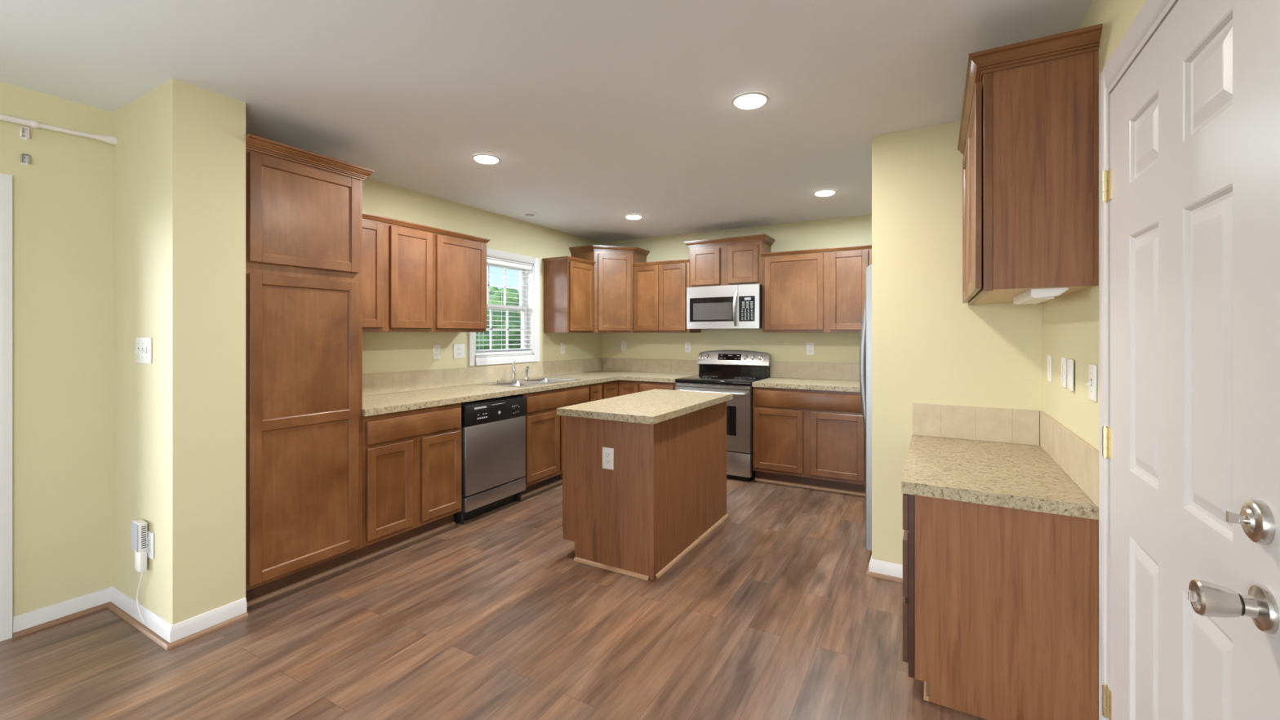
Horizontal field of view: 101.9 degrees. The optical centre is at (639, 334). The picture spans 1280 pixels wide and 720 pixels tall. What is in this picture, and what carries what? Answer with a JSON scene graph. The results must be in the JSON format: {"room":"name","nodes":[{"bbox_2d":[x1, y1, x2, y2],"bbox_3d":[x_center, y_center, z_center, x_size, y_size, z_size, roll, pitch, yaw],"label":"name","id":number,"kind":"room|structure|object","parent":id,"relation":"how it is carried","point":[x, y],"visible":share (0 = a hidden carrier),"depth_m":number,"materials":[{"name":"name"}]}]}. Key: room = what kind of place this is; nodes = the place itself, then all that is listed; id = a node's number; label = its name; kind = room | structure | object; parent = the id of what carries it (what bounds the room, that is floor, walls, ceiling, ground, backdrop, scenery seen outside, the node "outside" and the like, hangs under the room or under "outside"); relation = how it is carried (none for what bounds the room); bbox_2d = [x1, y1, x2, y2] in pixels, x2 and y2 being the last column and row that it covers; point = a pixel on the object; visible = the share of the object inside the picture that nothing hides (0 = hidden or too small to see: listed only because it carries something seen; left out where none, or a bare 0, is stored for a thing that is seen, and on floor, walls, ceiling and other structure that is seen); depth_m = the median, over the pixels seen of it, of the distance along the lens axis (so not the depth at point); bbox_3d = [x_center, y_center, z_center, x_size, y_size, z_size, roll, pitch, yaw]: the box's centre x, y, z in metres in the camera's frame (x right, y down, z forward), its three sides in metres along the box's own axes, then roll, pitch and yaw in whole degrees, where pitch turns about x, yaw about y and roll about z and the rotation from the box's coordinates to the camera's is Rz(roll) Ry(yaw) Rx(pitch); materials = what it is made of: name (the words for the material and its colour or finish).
{"room":"kitchen","nodes":[
{"label":"kitchen","id":0,"kind":"room"},
{"bbox_2d":[0,81,113,617],"bbox_3d":[-4.634,0.116,-0.808,0.160,2.438,8.424,0,0,30],"label":"wall","id":1,"kind":"structure","parent":0,"point":[63,200],"depth_m":2.41,"materials":[{"name":"beige paint"}]},
{"bbox_2d":[0,173,12,641],"bbox_3d":[-3.307,0.317,1.481,0.153,2.036,1.934,0,0,30],"label":"door","id":2,"kind":"structure","parent":1,"relation":"in","point":[6,180],"depth_m":2.27,"materials":[{"name":"white paint"}]},
{"bbox_2d":[19,126,29,140],"bbox_3d":[-2.747,-0.898,2.316,0.030,0.050,0.026,0,0,30],"label":"curtain bracket","id":3,"kind":"object","parent":1,"relation":"attached to","point":[24,131],"visible":1,"depth_m":2.32,"materials":[{"name":"white metal"}]},
{"bbox_2d":[0,113,117,145],"bbox_3d":[-3.162,-0.948,1.535,0.042,0.052,2.351,0,0,30],"label":"curtain rod","id":4,"kind":"object","parent":3,"relation":"on","point":[110,140],"visible":1,"depth_m":2.38,"materials":[{"name":"white metal"}]},
{"bbox_2d":[93,133,117,145],"bbox_3d":[-2.600,-0.952,2.523,0.042,0.042,0.077,0,0,30],"label":"finial","id":5,"kind":"object","parent":4,"relation":"on","point":[110,140],"depth_m":2.52,"materials":[{"name":"white metal"}]},
{"bbox_2d":[20,153,30,165],"bbox_3d":[-2.746,-0.782,2.318,0.030,0.046,0.026,0,0,30],"label":"curtain bracket","id":6,"kind":"object","parent":1,"relation":"attached to","point":[24,157],"visible":1,"depth_m":2.32,"materials":[{"name":"white plastic"}]},
{"bbox_2d":[12,586,246,643],"bbox_3d":[-2.319,1.292,2.396,0.892,0.085,0.302,0,0,6],"label":"baseboard","id":7,"kind":"structure","parent":1,"relation":"attached to","point":[170,633],"depth_m":2.37,"materials":[{"name":"white paint"}]},
{"bbox_2d":[13,601,248,650],"bbox_3d":[-2.308,1.326,2.375,0.890,0.018,0.294,0,0,7],"label":"trim","id":8,"kind":"structure","parent":1,"relation":"attached to","point":[123,615],"depth_m":2.36,"materials":[{"name":"brown wood"}]},
{"bbox_2d":[362,177,602,374],"bbox_3d":[-1.508,0.116,4.547,0.160,2.438,3.976,0,0,30],"label":"wall","id":9,"kind":"structure","parent":0,"point":[382,352],"depth_m":4.29,"materials":[{"name":"beige paint"}]},
{"bbox_2d":[362,212,435,332],"bbox_3d":[-1.806,-0.396,3.529,0.326,0.756,0.729,0,0,30],"label":"upper cabinet","id":10,"kind":"object","parent":9,"relation":"attached to","point":[397,255],"visible":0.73,"depth_m":3.50,"materials":[{"name":"brown wood"}]},
{"bbox_2d":[432,344,439,359],"bbox_3d":[-1.630,0.141,4.160,0.010,0.120,0.072,0,0,30],"label":"wall outlet","id":11,"kind":"object","parent":9,"relation":"attached to","point":[436,348],"visible":1,"depth_m":4.15,"materials":[{"name":"white plastic"}]},
{"bbox_2d":[453,343,464,358],"bbox_3d":[-1.518,0.141,4.357,0.010,0.120,0.118,0,0,30],"label":"wall outlet","id":12,"kind":"object","parent":9,"relation":"attached to","point":[458,349],"visible":1,"depth_m":4.35,"materials":[{"name":"white plastic"}]},
{"bbox_2d":[433,227,490,332],"bbox_3d":[-1.494,-0.396,4.078,0.326,0.756,0.532,0,0,30],"label":"upper cabinet","id":13,"kind":"object","parent":9,"relation":"attached to","point":[460,260],"visible":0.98,"depth_m":3.96,"materials":[{"name":"brown wood"}]},
{"bbox_2d":[362,357,602,395],"bbox_3d":[-1.287,0.356,4.761,0.010,0.150,3.383,0,0,30],"label":"backsplash","id":14,"kind":"structure","parent":9,"relation":"attached to","point":[404,381],"depth_m":4.38,"materials":[{"name":"beige tile"}]},
{"bbox_2d":[468,248,539,365],"bbox_3d":[-1.308,-0.248,4.876,0.173,1.035,0.901,0,0,30],"label":"window","id":15,"kind":"structure","parent":9,"relation":"in","point":[534,285],"depth_m":5.11,"materials":[{"name":"white paint"}]},
{"bbox_2d":[475,258,531,355],"bbox_3d":[-1.277,-0.248,4.856,0.053,0.866,0.728,0,0,30],"label":"window blind","id":16,"kind":"object","parent":15,"relation":"attached to","point":[490,261],"visible":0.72,"depth_m":4.85,"materials":[{"name":"white plastic"}]},
{"bbox_2d":[560,342,564,353],"bbox_3d":[-0.828,0.147,5.570,0.010,0.120,0.072,0,0,30],"label":"wall outlet","id":17,"kind":"object","parent":9,"relation":"attached to","point":[562,344],"visible":1,"depth_m":5.57,"materials":[{"name":"white plastic"}]},
{"bbox_2d":[542,256,595,333],"bbox_3d":[-0.736,-0.396,5.410,0.326,0.756,0.480,0,0,30],"label":"upper cabinet","id":18,"kind":"object","parent":9,"relation":"attached to","point":[568,281],"visible":1,"depth_m":5.26,"materials":[{"name":"brown wood"}]},
{"bbox_2d":[0,476,986,719],"bbox_3d":[-1.848,1.385,-0.105,4.350,0.100,12.800,0,0,30],"label":"floor","id":19,"kind":"structure","parent":0,"point":[775,614],"depth_m":2.26,"materials":[{"name":"brown wood"}]},
{"bbox_2d":[113,78,245,625],"bbox_3d":[-2.246,0.116,2.523,0.696,2.438,0.272,0,0,30],"label":"wall pier","id":20,"kind":"object","parent":19,"relation":"on","point":[180,151],"visible":0.86,"depth_m":2.35,"materials":[{"name":"beige paint"}]},
{"bbox_2d":[130,519,146,572],"bbox_3d":[-2.267,0.956,2.348,0.083,0.221,0.034,0,0,30],"label":"plug","id":21,"kind":"object","parent":20,"relation":"attached to","point":[139,526],"visible":1,"depth_m":2.33,"materials":[{"name":"white plastic"}]},
{"bbox_2d":[136,572,145,622],"bbox_3d":[-2.267,1.182,2.354,0.083,0.231,0.009,0,0,30],"label":"power cord","id":22,"kind":"object","parent":21,"relation":"hanging from","point":[141,617],"visible":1,"depth_m":2.36,"materials":[{"name":"white plastic"}]},
{"bbox_2d":[134,337,151,364],"bbox_3d":[-2.282,0.073,2.374,0.178,0.118,0.020,0,0,30],"label":"light switch","id":23,"kind":"object","parent":20,"relation":"attached to","point":[143,351],"visible":1,"depth_m":2.37,"materials":[{"name":"white plastic"}]},
{"bbox_2d":[146,530,154,559],"bbox_3d":[-2.211,0.950,2.340,0.072,0.118,0.010,0,0,30],"label":"wall outlet","id":24,"kind":"object","parent":20,"relation":"attached to","point":[150,535],"visible":1,"depth_m":2.33,"materials":[{"name":"white plastic"}]},
{"bbox_2d":[146,537,151,544],"bbox_3d":[-2.212,0.930,2.339,0.033,0.029,0.006,0,0,30],"label":"receptacle","id":25,"kind":"object","parent":24,"relation":"attached to","point":[148,539],"depth_m":2.34,"materials":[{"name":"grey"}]},
{"bbox_2d":[146,546,151,553],"bbox_3d":[-2.212,0.969,2.339,0.033,0.029,0.006,0,0,30],"label":"receptacle","id":26,"kind":"object","parent":24,"relation":"attached to","point":[148,548],"depth_m":2.34,"materials":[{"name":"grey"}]},
{"bbox_2d":[245,133,374,607],"bbox_3d":[-1.979,0.192,2.894,0.654,2.285,0.634,0,0,30],"label":"pantry cabinet","id":27,"kind":"object","parent":19,"relation":"on","point":[304,208],"visible":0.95,"depth_m":2.69,"materials":[{"name":"brown wood"}]},
{"bbox_2d":[354,402,461,563],"bbox_3d":[-1.677,0.903,3.449,0.630,0.862,0.716,0,0,30],"label":"base cabinet","id":28,"kind":"object","parent":19,"relation":"on","point":[411,459],"visible":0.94,"depth_m":3.24,"materials":[{"name":"brown wood"}]},
{"bbox_2d":[453,395,525,524],"bbox_3d":[-1.320,0.912,4.025,0.622,0.844,0.622,0,0,30],"label":"dishwasher","id":29,"kind":"object","parent":19,"relation":"on","point":[493,430],"visible":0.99,"depth_m":3.84,"materials":[{"name":"grey metal"}]},
{"bbox_2d":[474,405,486,409],"bbox_3d":[-1.146,0.526,3.726,0.001,0.014,0.115,0,0,30],"label":"button","id":30,"kind":"object","parent":29,"relation":"in","point":[476,407],"depth_m":3.73,"materials":[{"name":"grey metal"}]},
{"bbox_2d":[491,402,506,407],"bbox_3d":[-1.057,0.526,3.880,0.004,0.018,0.150,0,0,30],"label":"handle","id":31,"kind":"object","parent":29,"relation":"in","point":[493,404],"depth_m":3.88,"materials":[{"name":"black plastic"}]},
{"bbox_2d":[511,404,519,413],"bbox_3d":[-0.963,0.581,4.037,0.012,0.065,0.085,0,0,30],"label":"knob","id":32,"kind":"object","parent":29,"relation":"in","point":[515,408],"depth_m":4.03,"materials":[{"name":"grey plastic"}]},
{"bbox_2d":[520,384,589,498],"bbox_3d":[-0.966,0.903,4.699,0.630,0.862,0.885,0,0,30],"label":"base cabinet","id":33,"kind":"object","parent":19,"relation":"on","point":[544,427],"visible":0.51,"depth_m":4.38,"materials":[{"name":"brown wood"}]},
{"bbox_2d":[537,474,560,488],"bbox_3d":[-0.792,1.273,4.552,0.008,0.076,0.320,0,0,30],"label":"vent","id":34,"kind":"object","parent":33,"relation":"attached to","point":[555,478],"visible":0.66,"depth_m":4.54,"materials":[{"name":"brown wood"}]},
{"bbox_2d":[588,382,601,401],"bbox_3d":[-0.690,0.903,5.184,0.630,0.862,0.228,0,0,30],"label":"base cabinet","id":35,"kind":"object","parent":19,"relation":"on","point":[595,389],"visible":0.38,"depth_m":5.02,"materials":[{"name":"brown wood"}]},
{"bbox_2d":[601,379,639,399],"bbox_3d":[-0.305,0.903,5.624,0.863,0.862,0.913,0,0,30],"label":"base cabinet","id":36,"kind":"object","parent":19,"relation":"on","point":[613,388],"visible":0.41,"depth_m":5.32,"materials":[{"name":"brown wood"}]},
{"bbox_2d":[362,370,697,416],"bbox_3d":[-0.734,0.451,4.446,1.282,0.039,3.384,0,0,30],"label":"countertop","id":37,"kind":"structure","parent":36,"relation":"on","point":[372,405],"depth_m":3.94,"materials":[{"name":"beige stone"}]},
{"bbox_2d":[509,360,516,381],"bbox_3d":[-1.155,0.334,4.707,0.068,0.186,0.221,0,0,-9],"label":"kitchen faucet","id":38,"kind":"object","parent":37,"relation":"on","point":[513,369],"visible":1,"depth_m":4.76,"materials":[{"name":"silver metal"}]},
{"bbox_2d":[477,377,580,395],"bbox_3d":[-0.974,0.510,4.710,0.517,0.166,0.830,0,0,30],"label":"sink","id":39,"kind":"object","parent":37,"relation":"in","point":[522,383],"visible":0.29,"depth_m":4.72,"materials":[{"name":"silver metal"}]},
{"bbox_2d":[524,365,528,379],"bbox_3d":[-1.074,0.362,4.929,0.064,0.130,0.050,0,0,30],"label":"sprayer","id":40,"kind":"object","parent":39,"relation":"on","point":[526,368],"visible":1,"depth_m":4.92,"materials":[{"name":"silver metal"}]},
{"bbox_2d":[562,400,728,580],"bbox_3d":[0.078,0.903,3.457,0.658,0.862,1.162,0,0,30],"label":"kitchen island","id":41,"kind":"object","parent":19,"relation":"on","point":[664,492],"visible":0.76,"depth_m":3.00,"materials":[{"name":"brown wood"}]},
{"bbox_2d":[602,447,613,470],"bbox_3d":[-0.182,0.705,2.950,0.076,0.122,0.010,0,0,30],"label":"wall outlet","id":42,"kind":"object","parent":41,"relation":"attached to","point":[607,453],"visible":1,"depth_m":2.95,"materials":[{"name":"white plastic"}]},
{"bbox_2d":[604,452,610,457],"bbox_3d":[-0.183,0.685,2.949,0.033,0.029,0.006,0,0,30],"label":"receptacle","id":43,"kind":"object","parent":42,"relation":"attached to","point":[607,455],"depth_m":2.95,"materials":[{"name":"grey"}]},
{"bbox_2d":[604,458,610,464],"bbox_3d":[-0.183,0.724,2.949,0.033,0.029,0.006,0,0,30],"label":"receptacle","id":44,"kind":"object","parent":42,"relation":"attached to","point":[607,461],"depth_m":2.95,"materials":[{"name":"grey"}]},
{"bbox_2d":[556,389,733,424],"bbox_3d":[0.095,0.451,3.413,0.642,0.039,1.232,0,0,30],"label":"island countertop","id":45,"kind":"structure","parent":41,"relation":"on","point":[652,406],"depth_m":3.13,"materials":[{"name":"beige stone"}]},
{"bbox_2d":[640,381,675,391],"bbox_3d":[0.321,0.903,5.430,0.413,0.862,0.630,0,0,30],"label":"base cabinet","id":46,"kind":"object","parent":19,"relation":"on","point":[644,385],"visible":0.16,"depth_m":5.17,"materials":[{"name":"brown wood"}]},
{"bbox_2d":[675,350,770,480],"bbox_3d":[0.808,0.746,5.091,0.759,1.171,0.701,0,0,30],"label":"electric range","id":47,"kind":"object","parent":19,"relation":"on","point":[726,371],"visible":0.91,"depth_m":4.81,"materials":[{"name":"grey metal"}]},
{"bbox_2d":[675,374,768,386],"bbox_3d":[0.814,0.446,5.101,0.750,0.034,0.607,0,0,30],"label":"cooktop","id":48,"kind":"object","parent":47,"relation":"in","point":[699,380],"depth_m":4.98,"materials":[{"name":"black glass"}]},
{"bbox_2d":[752,386,865,496],"bbox_3d":[1.585,0.903,4.711,0.965,0.862,0.630,0,0,30],"label":"base cabinet","id":49,"kind":"object","parent":19,"relation":"on","point":[808,438],"visible":0.84,"depth_m":4.45,"materials":[{"name":"brown wood"}]},
{"bbox_2d":[751,377,860,392],"bbox_3d":[1.590,0.451,4.706,0.976,0.039,0.634,0,0,30],"label":"countertop","id":50,"kind":"structure","parent":49,"relation":"on","point":[772,382],"depth_m":4.57,"materials":[{"name":"beige stone"}]},
{"bbox_2d":[859,264,871,550],"bbox_3d":[1.807,0.464,3.174,0.849,1.739,0.765,0,0,30],"label":"refrigerator","id":51,"kind":"object","parent":19,"relation":"on","point":[865,348],"visible":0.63,"depth_m":3.01,"materials":[{"name":"grey metal"}]},
{"bbox_2d":[902,493,1097,719],"bbox_3d":[1.457,0.958,2.212,0.556,0.751,0.979,0,0,30],"label":"base cabinet","id":52,"kind":"object","parent":19,"relation":"on","point":[1000,604],"visible":0.79,"depth_m":1.78,"materials":[{"name":"brown wood"}]},
{"bbox_2d":[901,435,1098,519],"bbox_3d":[1.454,0.561,2.209,0.559,0.042,1.020,0,0,30],"label":"countertop","id":53,"kind":"structure","parent":52,"relation":"on","point":[1002,474],"depth_m":1.96,"materials":[{"name":"beige stone"}]},
{"bbox_2d":[0,0,1092,242],"bbox_3d":[-1.848,-1.203,-0.105,4.350,0.200,12.800,0,0,30],"label":"ceiling","id":54,"kind":"structure","parent":0,"point":[595,113],"depth_m":2.24,"materials":[{"name":"white paint"}]},
{"bbox_2d":[471,153,501,164],"bbox_3d":[-0.963,-1.092,3.251,0.176,0.022,0.176,0,0,30],"label":"recessed light","id":55,"kind":"object","parent":54,"relation":"in","point":[485,158],"visible":1,"depth_m":3.21,"materials":[{"name":"white paint"}]},
{"bbox_2d":[521,211,537,216],"bbox_3d":[-1.006,-1.095,4.731,0.140,0.016,0.140,0,0,30],"label":"smoke detector","id":56,"kind":"object","parent":54,"relation":"attached to","point":[526,213],"visible":1,"depth_m":4.70,"materials":[{"name":"white plastic"}]},
{"bbox_2d":[624,214,643,219],"bbox_3d":[-0.059,-1.092,4.848,0.176,0.022,0.176,0,0,30],"label":"recessed light","id":57,"kind":"object","parent":54,"relation":"in","point":[628,216],"visible":1,"depth_m":4.81,"materials":[{"name":"white paint"}]},
{"bbox_2d":[731,91,768,109],"bbox_3d":[0.519,-1.092,2.443,0.176,0.022,0.176,0,0,30],"label":"recessed light","id":58,"kind":"object","parent":54,"relation":"in","point":[751,100],"visible":1,"depth_m":2.41,"materials":[{"name":"white paint"}]},
{"bbox_2d":[813,189,836,196],"bbox_3d":[1.435,-1.092,4.027,0.176,0.022,0.176,0,0,30],"label":"recessed light","id":59,"kind":"object","parent":54,"relation":"in","point":[823,193],"visible":1,"depth_m":3.99,"materials":[{"name":"white paint"}]},
{"bbox_2d":[602,214,871,377],"bbox_3d":[1.221,0.116,5.368,4.091,2.438,0.150,0,0,30],"label":"wall","id":60,"kind":"structure","parent":0,"point":[828,347],"depth_m":5.25,"materials":[{"name":"beige paint"}]},
{"bbox_2d":[568,244,649,333],"bbox_3d":[-0.332,-0.484,5.788,0.654,0.932,0.654,0,0,30],"label":"upper cabinet","id":61,"kind":"object","parent":60,"relation":"attached to","point":[613,265],"visible":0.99,"depth_m":5.60,"materials":[{"name":"brown wood"}]},
{"bbox_2d":[621,341,626,351],"bbox_3d":[-0.189,0.135,6.078,0.072,0.120,0.010,0,0,30],"label":"wall outlet","id":62,"kind":"object","parent":60,"relation":"attached to","point":[624,344],"visible":1,"depth_m":6.08,"materials":[{"name":"white plastic"}]},
{"bbox_2d":[602,357,699,374],"bbox_3d":[0.105,0.356,5.910,1.270,0.150,0.010,0,0,30],"label":"backsplash","id":63,"kind":"structure","parent":60,"relation":"attached to","point":[658,366],"depth_m":5.89,"materials":[{"name":"beige tile"}]},
{"bbox_2d":[632,258,701,333],"bbox_3d":[0.289,-0.396,5.623,0.667,0.756,0.326,0,0,30],"label":"upper cabinet","id":64,"kind":"object","parent":60,"relation":"attached to","point":[660,287],"visible":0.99,"depth_m":5.48,"materials":[{"name":"brown wood"}]},
{"bbox_2d":[684,342,691,352],"bbox_3d":[0.524,0.139,5.672,0.072,0.120,0.010,0,0,30],"label":"wall outlet","id":65,"kind":"object","parent":60,"relation":"attached to","point":[687,344],"visible":1,"depth_m":5.67,"materials":[{"name":"white plastic"}]},
{"bbox_2d":[684,233,775,287],"bbox_3d":[0.903,-0.714,5.261,0.845,0.474,0.350,0,0,30],"label":"upper cabinet","id":66,"kind":"object","parent":60,"relation":"attached to","point":[732,260],"visible":0.96,"depth_m":5.12,"materials":[{"name":"brown wood"}]},
{"bbox_2d":[686,284,762,328],"bbox_3d":[0.877,-0.266,5.213,0.748,0.418,0.456,0,0,30],"label":"microwave","id":67,"kind":"object","parent":66,"relation":"attached to","point":[730,306],"visible":1,"depth_m":5.04,"materials":[{"name":"silver metal"}]},
{"bbox_2d":[806,342,813,355],"bbox_3d":[1.651,0.138,5.031,0.072,0.120,0.010,0,0,30],"label":"wall outlet","id":68,"kind":"object","parent":60,"relation":"attached to","point":[810,346],"visible":1,"depth_m":5.03,"materials":[{"name":"white plastic"}]},
{"bbox_2d":[771,361,859,381],"bbox_3d":[1.744,0.351,4.977,0.976,0.160,0.010,0,0,30],"label":"backsplash","id":69,"kind":"structure","parent":60,"relation":"attached to","point":[817,371],"depth_m":5.00,"materials":[{"name":"beige tile"}]},
{"bbox_2d":[761,244,871,333],"bbox_3d":[1.677,-0.396,4.833,1.010,0.756,0.326,0,0,30],"label":"upper cabinet","id":70,"kind":"object","parent":60,"relation":"attached to","point":[822,290],"visible":0.84,"depth_m":4.70,"materials":[{"name":"brown wood"}]},
{"bbox_2d":[871,120,1042,564],"bbox_3d":[1.648,0.116,2.749,0.758,2.438,0.110,0,0,30],"label":"wall","id":71,"kind":"structure","parent":0,"point":[930,346],"depth_m":2.77,"materials":[{"name":"beige paint"}]},
{"bbox_2d":[865,563,902,582],"bbox_3d":[1.393,1.326,2.877,0.249,0.018,0.139,0,0,30],"label":"trim","id":72,"kind":"structure","parent":71,"relation":"attached to","point":[868,572],"depth_m":2.84,"materials":[{"name":"brown wood"}]},
{"bbox_2d":[869,555,902,577],"bbox_3d":[1.405,1.292,2.880,0.232,0.085,0.122,0,0,30],"label":"baseboard","id":73,"kind":"structure","parent":71,"relation":"attached to","point":[883,567],"depth_m":2.84,"materials":[{"name":"white paint"}]},
{"bbox_2d":[912,403,1039,445],"bbox_3d":[1.700,0.454,2.650,0.544,0.170,0.010,0,0,30],"label":"backsplash","id":74,"kind":"structure","parent":71,"relation":"attached to","point":[1015,426],"depth_m":2.64,"materials":[{"name":"beige tile"}]},
{"bbox_2d":[1042,0,1146,719],"bbox_3d":[-0.002,0.116,-1.069,0.150,2.438,12.550,0,0,30],"label":"wall","id":75,"kind":"structure","parent":0,"point":[1070,322],"depth_m":1.82,"materials":[{"name":"beige paint"}]},
{"bbox_2d":[957,23,1102,305],"bbox_3d":[1.540,-0.559,2.149,0.350,0.815,1.036,0,0,30],"label":"upper cabinet","id":76,"kind":"object","parent":75,"relation":"attached to","point":[1028,140],"visible":1,"depth_m":1.74,"materials":[{"name":"brown wood"}]},
{"bbox_2d":[1013,287,1068,304],"bbox_3d":[1.500,-0.140,1.957,0.100,0.032,0.465,0,0,30],"label":"light","id":77,"kind":"object","parent":76,"relation":"attached to","point":[1037,295],"visible":1,"depth_m":1.79,"materials":[{"name":"white plastic"}]},
{"bbox_2d":[1047,355,1052,382],"bbox_3d":[1.846,0.154,2.340,0.008,0.118,0.072,0,0,30],"label":"light switch","id":78,"kind":"object","parent":75,"relation":"attached to","point":[1049,357],"visible":1,"depth_m":2.33,"materials":[{"name":"white plastic"}]},
{"bbox_2d":[1061,356,1066,387],"bbox_3d":[1.696,0.151,2.079,0.010,0.120,0.072,0,0,30],"label":"wall outlet","id":79,"kind":"object","parent":75,"relation":"attached to","point":[1064,360],"visible":1,"depth_m":2.06,"materials":[{"name":"white plastic"}]},
{"bbox_2d":[1040,410,1098,507],"bbox_3d":[1.685,0.454,2.059,0.010,0.170,1.049,0,0,30],"label":"backsplash","id":80,"kind":"structure","parent":75,"relation":"attached to","point":[1075,456],"depth_m":1.93,"materials":[{"name":"beige tile"}]},
{"bbox_2d":[1066,359,1073,391],"bbox_3d":[1.627,0.153,1.963,0.008,0.118,0.085,0,0,30],"label":"light switch","id":81,"kind":"object","parent":75,"relation":"attached to","point":[1069,362],"visible":1,"depth_m":1.94,"materials":[{"name":"white plastic"}]},
{"bbox_2d":[1085,364,1097,401],"bbox_3d":[1.476,0.157,1.702,0.020,0.118,0.082,0,0,30],"label":"light switch","id":82,"kind":"object","parent":75,"relation":"attached to","point":[1092,369],"visible":1,"depth_m":1.69,"materials":[{"name":"white plastic"}]},
{"bbox_2d":[1098,0,1279,719],"bbox_3d":[1.193,0.267,1.121,0.238,2.136,1.060,0,0,30],"label":"door","id":83,"kind":"structure","parent":75,"relation":"in","point":[1189,94],"depth_m":1.08,"materials":[{"name":"white paint"}]},
{"label":"outside","id":84,"kind":"structure","parent":0,"visible":0},
{"bbox_3d":[29.217,1.910,58.385,320.000,0.250,200.000,0,0,30],"label":"ground","id":85,"kind":"structure","parent":84,"visible":0},
{"bbox_2d":[475,310,520,350],"bbox_3d":[-10.788,0.543,37.666,6.303,4.620,7.158,0,0,30],"label":"tree","id":86,"kind":"object","parent":85,"relation":"on","point":[512,325],"visible":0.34,"depth_m":35.78,"materials":[{"name":"green plant"}]},
{"bbox_2d":[486,285,520,319],"bbox_3d":[-12.621,-1.374,47.885,6.967,6.339,7.160,0,0,30],"label":"tree","id":87,"kind":"object","parent":85,"relation":"on","point":[495,298],"visible":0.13,"depth_m":45.91,"materials":[{"name":"green plant"}]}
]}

